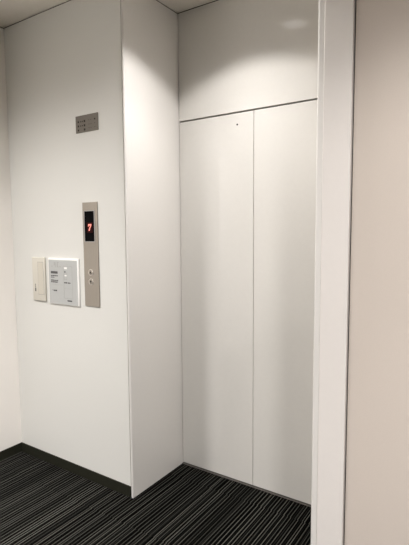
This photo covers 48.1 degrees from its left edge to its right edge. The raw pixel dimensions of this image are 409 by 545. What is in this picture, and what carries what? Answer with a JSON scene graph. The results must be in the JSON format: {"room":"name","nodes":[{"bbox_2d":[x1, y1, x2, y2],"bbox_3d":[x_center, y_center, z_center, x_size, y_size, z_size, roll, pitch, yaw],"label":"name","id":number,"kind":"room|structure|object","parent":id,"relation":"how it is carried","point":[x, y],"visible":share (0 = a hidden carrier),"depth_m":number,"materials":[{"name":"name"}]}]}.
{"room":"lobby","nodes":[
{"label":"lobby","id":0,"kind":"room"},
{"bbox_2d":[0,28,21,450],"bbox_3d":[-2.299,-0.011,1.447,0.100,2.716,4.706,3,6,33],"label":"wall","id":1,"kind":"structure","parent":0,"point":[10,412],"depth_m":2.93,"materials":[{"name":"white paint"}]},
{"bbox_2d":[0,442,21,460],"bbox_3d":[-2.384,1.333,1.329,0.007,0.062,4.204,3,6,33],"label":"baseboard","id":2,"kind":"structure","parent":1,"relation":"attached to","point":[17,448],"depth_m":3.00,"materials":[{"name":"black plastic"}]},
{"bbox_2d":[0,0,217,28],"bbox_3d":[-1.899,-1.379,1.433,5.099,0.006,1.693,-4,6,-33],"label":"trim","id":3,"kind":"structure","parent":1,"relation":"attached to","point":[69,0],"depth_m":2.60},
{"bbox_2d":[0,0,215,27],"bbox_3d":[-0.475,-1.302,0.107,4.502,0.060,4.706,3,6,33],"label":"ceiling","id":4,"kind":"structure","parent":0,"point":[11,11],"depth_m":2.58,"materials":[{"name":"white paint"}]},
{"bbox_2d":[0,452,310,544],"bbox_3d":[-0.457,1.464,0.357,4.502,0.050,4.706,3,6,33],"label":"floor","id":5,"kind":"structure","parent":0,"point":[42,502],"depth_m":2.40,"materials":[{"name":"carpet"}]},
{"bbox_2d":[4,0,408,544],"bbox_3d":[0.739,-0.080,1.948,4.402,2.722,0.502,3,6,33],"label":"wall","id":6,"kind":"structure","parent":0,"point":[63,62],"depth_m":2.46,"materials":[{"name":"white paint"}]},
{"bbox_2d":[32,257,46,300],"bbox_3d":[-1.017,0.040,2.820,0.121,0.269,0.014,3,6,33],"label":"wall box","id":7,"kind":"object","parent":6,"relation":"attached to","point":[38,263],"visible":1,"depth_m":2.81,"materials":[{"name":"beige plastic"}]},
{"bbox_2d":[48,258,80,306],"bbox_3d":[-0.828,0.054,2.697,0.266,0.276,0.011,3,6,33],"label":"panel","id":8,"kind":"object","parent":6,"relation":"attached to","point":[64,274],"visible":1,"depth_m":2.69,"materials":[{"name":"white plastic"}]},
{"bbox_2d":[22,442,130,496],"bbox_3d":[-0.813,1.189,2.797,0.978,0.062,0.007,3,6,33],"label":"baseboard","id":9,"kind":"structure","parent":6,"relation":"attached to","point":[110,483],"depth_m":2.75,"materials":[{"name":"black plastic"}]},
{"bbox_2d":[75,112,98,133],"bbox_3d":[-0.641,-0.813,2.493,0.174,0.091,0.006,3,6,33],"label":"plate","id":10,"kind":"object","parent":6,"relation":"attached to","point":[88,122],"visible":1,"depth_m":2.49,"materials":[{"name":"silver metal"}]},
{"bbox_2d":[82,202,99,306],"bbox_3d":[-0.633,-0.098,2.553,0.117,0.582,0.012,3,6,33],"label":"panel","id":11,"kind":"object","parent":6,"relation":"attached to","point":[89,209],"visible":1,"depth_m":2.55,"materials":[{"name":"silver metal"}]},
{"bbox_2d":[121,0,182,497],"bbox_3d":[-0.265,-0.130,2.610,0.010,2.716,0.508,3,6,33],"label":"wall","id":12,"kind":"structure","parent":6,"relation":"attached to","point":[149,29],"depth_m":2.56,"materials":[{"name":"white paint"}]},
{"bbox_2d":[179,110,253,484],"bbox_3d":[0.070,0.166,2.678,0.492,2.090,0.027,3,6,33],"label":"door","id":13,"kind":"structure","parent":6,"relation":"in","point":[217,153],"depth_m":2.65,"materials":[{"name":"white metal"}]},
{"bbox_2d":[182,462,310,506],"bbox_3d":[0.289,1.226,2.630,1.012,0.004,0.035,3,6,33],"label":"sill","id":14,"kind":"structure","parent":6,"relation":"attached to","point":[185,463],"depth_m":2.63,"materials":[{"name":"metal"}]},
{"bbox_2d":[253,100,316,504],"bbox_3d":[0.490,0.188,2.400,0.511,2.090,0.026,3,6,33],"label":"door","id":15,"kind":"structure","parent":6,"relation":"in","point":[285,136],"depth_m":2.43,"materials":[{"name":"white metal"}]},
{"bbox_2d":[311,0,324,544],"bbox_3d":[0.593,-0.087,2.041,0.027,2.722,0.508,3,6,33],"label":"door frame","id":16,"kind":"structure","parent":6,"relation":"attached to","point":[321,23],"depth_m":1.83,"materials":[{"name":"white paint"}]},
{"bbox_2d":[316,0,355,544],"bbox_3d":[0.649,-0.084,2.001,0.109,2.722,0.513,3,6,33],"label":"trim","id":17,"kind":"structure","parent":6,"relation":"attached to","point":[339,45],"depth_m":1.79,"materials":[{"name":"white paint"}]},
{"bbox_2d":[178,0,318,121],"bbox_3d":[0.287,-0.125,2.518,1.012,2.716,0.050,3,6,33],"label":"wall","id":18,"kind":"structure","parent":0,"point":[236,56],"depth_m":2.43,"materials":[{"name":"white paint"}]}
]}

